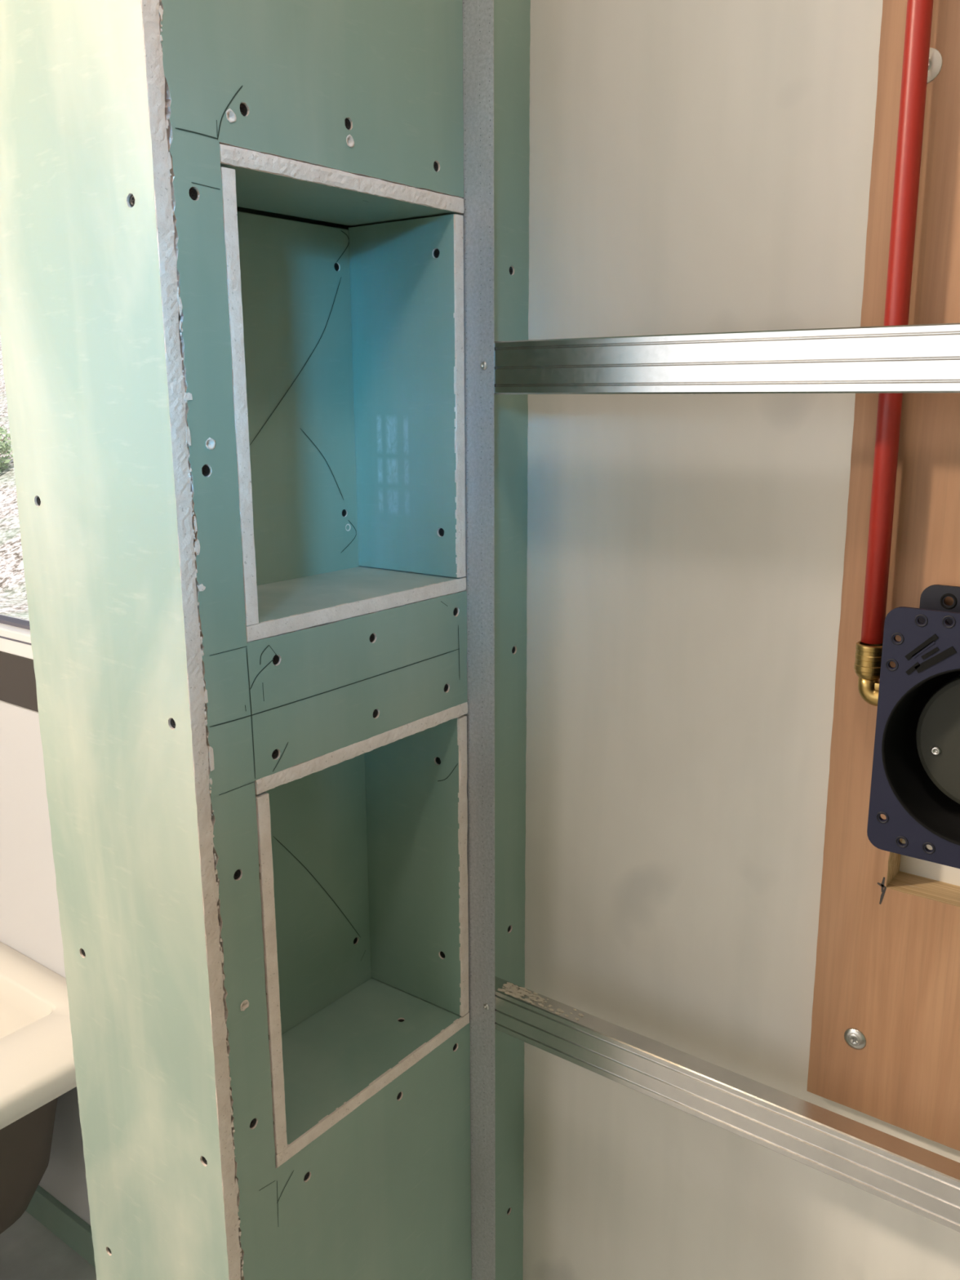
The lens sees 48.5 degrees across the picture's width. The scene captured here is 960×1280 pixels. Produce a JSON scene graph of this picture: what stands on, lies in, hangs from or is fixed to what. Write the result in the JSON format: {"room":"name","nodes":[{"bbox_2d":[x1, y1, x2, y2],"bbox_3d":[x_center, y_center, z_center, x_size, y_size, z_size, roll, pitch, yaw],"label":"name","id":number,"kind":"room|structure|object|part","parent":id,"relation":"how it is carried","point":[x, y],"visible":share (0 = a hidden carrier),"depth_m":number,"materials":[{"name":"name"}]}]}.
{"room":"building under construction","nodes":[
{"label":"building under construction","id":0,"kind":"room"},
{"bbox_2d":[0,700,90,1225],"bbox_3d":[-0.988,-0.099,2.040,2.297,2.520,0.160,9,16,36],"label":"wall","id":1,"kind":"structure","parent":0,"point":[30,925],"depth_m":1.93,"materials":[{"name":"white paint"}]},
{"bbox_2d":[0,613,38,711],"bbox_3d":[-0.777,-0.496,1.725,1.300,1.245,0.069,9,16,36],"label":"windowsill","id":2,"kind":"structure","parent":1,"relation":"attached to","point":[18,687],"depth_m":1.82,"materials":[{"name":"white"}]},
{"bbox_3d":[-0.774,-0.001,1.840,1.300,0.043,0.068,9,16,36],"label":"frame","id":3,"kind":"part","parent":2,"relation":"part of","materials":[{"name":"white"}]},
{"bbox_2d":[25,1185,95,1267],"bbox_3d":[-1.037,1.107,2.251,2.290,0.075,0.012,9,16,36],"label":"baseboard","id":4,"kind":"structure","parent":1,"relation":"attached to","point":[68,1227],"depth_m":2.08,"materials":[{"name":"green paper"}]},
{"bbox_2d":[0,1210,96,1279],"bbox_3d":[-0.850,1.606,0.485,5.000,0.100,3.241,9,16,36],"label":"floor","id":5,"kind":"structure","parent":0,"point":[29,1251],"depth_m":2.06,"materials":[{"name":"stone"}]},
{"bbox_2d":[0,942,76,1234],"bbox_3d":[-1.345,1.039,1.386,0.699,0.601,1.700,9,16,36],"label":"bathtub","id":6,"kind":"object","parent":5,"relation":"on","point":[37,1067],"visible":0.65,"depth_m":1.77,"materials":[{"name":"white ceramic"}]},
{"bbox_2d":[0,942,76,1129],"bbox_3d":[-1.346,0.922,1.359,0.699,0.360,1.700,9,16,36],"label":"tub","id":7,"kind":"object","parent":6,"relation":"in","point":[37,1067],"depth_m":1.75,"materials":[{"name":"white ceramic"}]},
{"bbox_2d":[0,0,240,1279],"bbox_3d":[-0.295,0.162,0.905,0.215,2.519,0.027,9,16,36],"label":"panel","id":8,"kind":"object","parent":5,"relation":"on","point":[90,334],"visible":1,"depth_m":0.84,"materials":[{"name":"green paper"}]},
{"bbox_2d":[236,206,354,230],"bbox_3d":[-0.245,0.109,1.131,0.012,2.519,0.429,9,16,36],"label":"panel","id":9,"kind":"object","parent":5,"relation":"on","point":[238,209],"visible":0.02,"depth_m":1.07,"materials":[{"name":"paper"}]},
{"bbox_2d":[158,0,471,1279],"bbox_3d":[-0.123,0.144,0.976,0.029,2.520,0.333,9,16,36],"label":"panel","id":10,"kind":"object","parent":5,"relation":"on","point":[367,88],"visible":0.98,"depth_m":0.89,"materials":[{"name":"green paper"}]},
{"bbox_2d":[219,143,466,641],"bbox_3d":[-0.159,-0.213,0.960,0.162,0.365,0.296,9,16,36],"label":"wall niche","id":11,"kind":"object","parent":10,"relation":"attached to","point":[348,347],"visible":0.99,"depth_m":1.02,"materials":[{"name":"green paper"}]},
{"bbox_3d":[-0.211,-0.216,0.991,0.012,0.339,0.280,9,16,36],"label":"panel","id":12,"kind":"part","parent":11,"relation":"part of","materials":[{"name":"green paper"}]},
{"bbox_3d":[-0.154,-0.382,0.908,0.132,0.012,0.282,9,16,36],"label":"panel","id":13,"kind":"part","parent":11,"relation":"part of","materials":[{"name":"green paper"}]},
{"bbox_3d":[-0.153,-0.039,0.987,0.132,0.012,0.281,9,16,36],"label":"panel","id":14,"kind":"part","parent":11,"relation":"part of","materials":[{"name":"green paper"}]},
{"bbox_3d":[-0.073,-0.234,1.051,0.132,0.336,0.012,9,16,36],"label":"panel","id":15,"kind":"part","parent":11,"relation":"part of","materials":[{"name":"green paper"}]},
{"bbox_2d":[254,702,469,1167],"bbox_3d":[-0.156,0.262,1.070,0.162,0.380,0.294,9,16,36],"label":"wall niche","id":16,"kind":"object","parent":10,"relation":"attached to","point":[362,845],"visible":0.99,"depth_m":1.13,"materials":[{"name":"green paper"}]},
{"bbox_3d":[-0.231,0.283,0.953,0.132,0.338,0.012,9,16,36],"label":"panel","id":17,"kind":"part","parent":16,"relation":"part of","materials":[{"name":"green paper"}]},
{"bbox_3d":[-0.209,0.252,1.100,0.012,0.341,0.279,9,16,36],"label":"panel","id":18,"kind":"part","parent":16,"relation":"part of","materials":[{"name":"green paper"}]},
{"bbox_3d":[-0.150,0.430,1.096,0.132,0.012,0.280,9,16,36],"label":"panel","id":19,"kind":"part","parent":16,"relation":"part of","materials":[{"name":"green paper"}]},
{"bbox_3d":[-0.070,0.234,1.160,0.132,0.337,0.012,9,16,36],"label":"panel","id":20,"kind":"part","parent":16,"relation":"part of","materials":[{"name":"green paper"}]},
{"bbox_2d":[457,0,495,1279],"bbox_3d":[0.004,0.115,1.099,0.041,2.519,0.026,9,16,36],"label":"stud","id":21,"kind":"object","parent":5,"relation":"on","point":[477,215],"visible":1,"depth_m":1.05,"materials":[{"name":"metal"}]},
{"bbox_2d":[493,323,959,394],"bbox_3d":[0.904,-0.108,0.350,2.293,0.048,0.023,9,16,36],"label":"metal rail","id":22,"kind":"object","parent":21,"relation":"attached to","point":[921,357],"visible":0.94,"depth_m":0.85,"materials":[{"name":"metal"}]},
{"bbox_2d":[494,976,959,1232],"bbox_3d":[0.907,0.548,0.502,2.293,0.062,0.023,9,16,36],"label":"metal rail","id":23,"kind":"object","parent":21,"relation":"attached to","point":[923,1182],"visible":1,"depth_m":0.98,"materials":[{"name":"metal"}]},
{"bbox_2d":[456,0,530,1279],"bbox_3d":[0.007,0.102,1.157,0.027,2.519,0.115,9,16,36],"label":"panel","id":24,"kind":"object","parent":5,"relation":"on","point":[512,26],"visible":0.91,"depth_m":1.14,"materials":[{"name":"green paper"}]},
{"bbox_2d":[522,0,959,1279],"bbox_3d":[0.917,0.223,0.616,2.503,2.520,0.100,9,16,36],"label":"wall","id":25,"kind":"structure","parent":0,"point":[695,166],"depth_m":1.05,"materials":[{"name":"grey paint"}]},
{"bbox_2d":[806,0,959,1151],"bbox_3d":[0.607,-0.225,0.674,0.726,1.471,0.021,9,16,36],"label":"plywood panel","id":26,"kind":"object","parent":25,"relation":"attached to","point":[885,1043],"visible":0.65,"depth_m":0.94,"materials":[{"name":"brown wood"}]},
{"bbox_2d":[844,1027,866,1048],"bbox_3d":[0.353,0.376,1.002,0.021,0.021,0.003,9,16,36],"label":"washer","id":27,"kind":"object","parent":26,"relation":"in","point":[854,1037],"depth_m":1.00,"materials":[{"name":"silver metal"}]},
{"bbox_2d":[860,0,933,644],"bbox_3d":[0.327,-0.523,0.782,0.024,1.077,0.018,9,16,36],"label":"pipe","id":28,"kind":"object","parent":26,"relation":"attached to","point":[919,12],"visible":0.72,"depth_m":0.83,"materials":[{"name":"red plastic"}]},
{"bbox_2d":[853,640,882,706],"bbox_3d":[0.335,0.030,0.904,0.034,0.054,0.025,9,16,36],"label":"pipe fitting","id":29,"kind":"object","parent":28,"relation":"attached to","point":[867,664],"visible":0.74,"depth_m":0.90,"materials":[{"name":"gold metal"}]},
{"bbox_2d":[866,584,959,868],"bbox_3d":[0.413,0.072,0.862,0.162,0.224,0.067,9,16,36],"label":"housing","id":30,"kind":"object","parent":26,"relation":"attached to","point":[915,780],"visible":1,"depth_m":0.89,"materials":[{"name":"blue plastic"}]},
{"bbox_2d":[881,668,959,845],"bbox_3d":[0.413,0.089,0.866,0.149,0.149,0.067,9,16,36],"label":"cup","id":31,"kind":"object","parent":30,"relation":"on","point":[921,707],"depth_m":0.89,"materials":[{"name":"black plastic"}]},
{"bbox_2d":[927,47,942,83],"bbox_3d":[0.342,-0.441,0.818,0.026,0.026,0.003,9,16,36],"label":"washer","id":32,"kind":"object","parent":26,"relation":"in","point":[935,75],"depth_m":0.81,"materials":[{"name":"silver metal"}]},
{"label":"outside","id":33,"kind":"structure","parent":0,"visible":0},
{"bbox_2d":[0,334,29,620],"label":"window","id":34,"kind":"structure","parent":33,"point":[13,593],"depth_m":11.79,"materials":[{"name":"white glass"}]},
{"bbox_2d":[0,424,13,472],"bbox_3d":[-6.706,-2.537,14.139,1.007,0.940,1.032,9,16,36],"label":"shrub","id":35,"kind":"object","parent":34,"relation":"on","point":[4,447],"visible":0.93,"depth_m":14.19,"materials":[{"name":"green plant"}]}
]}

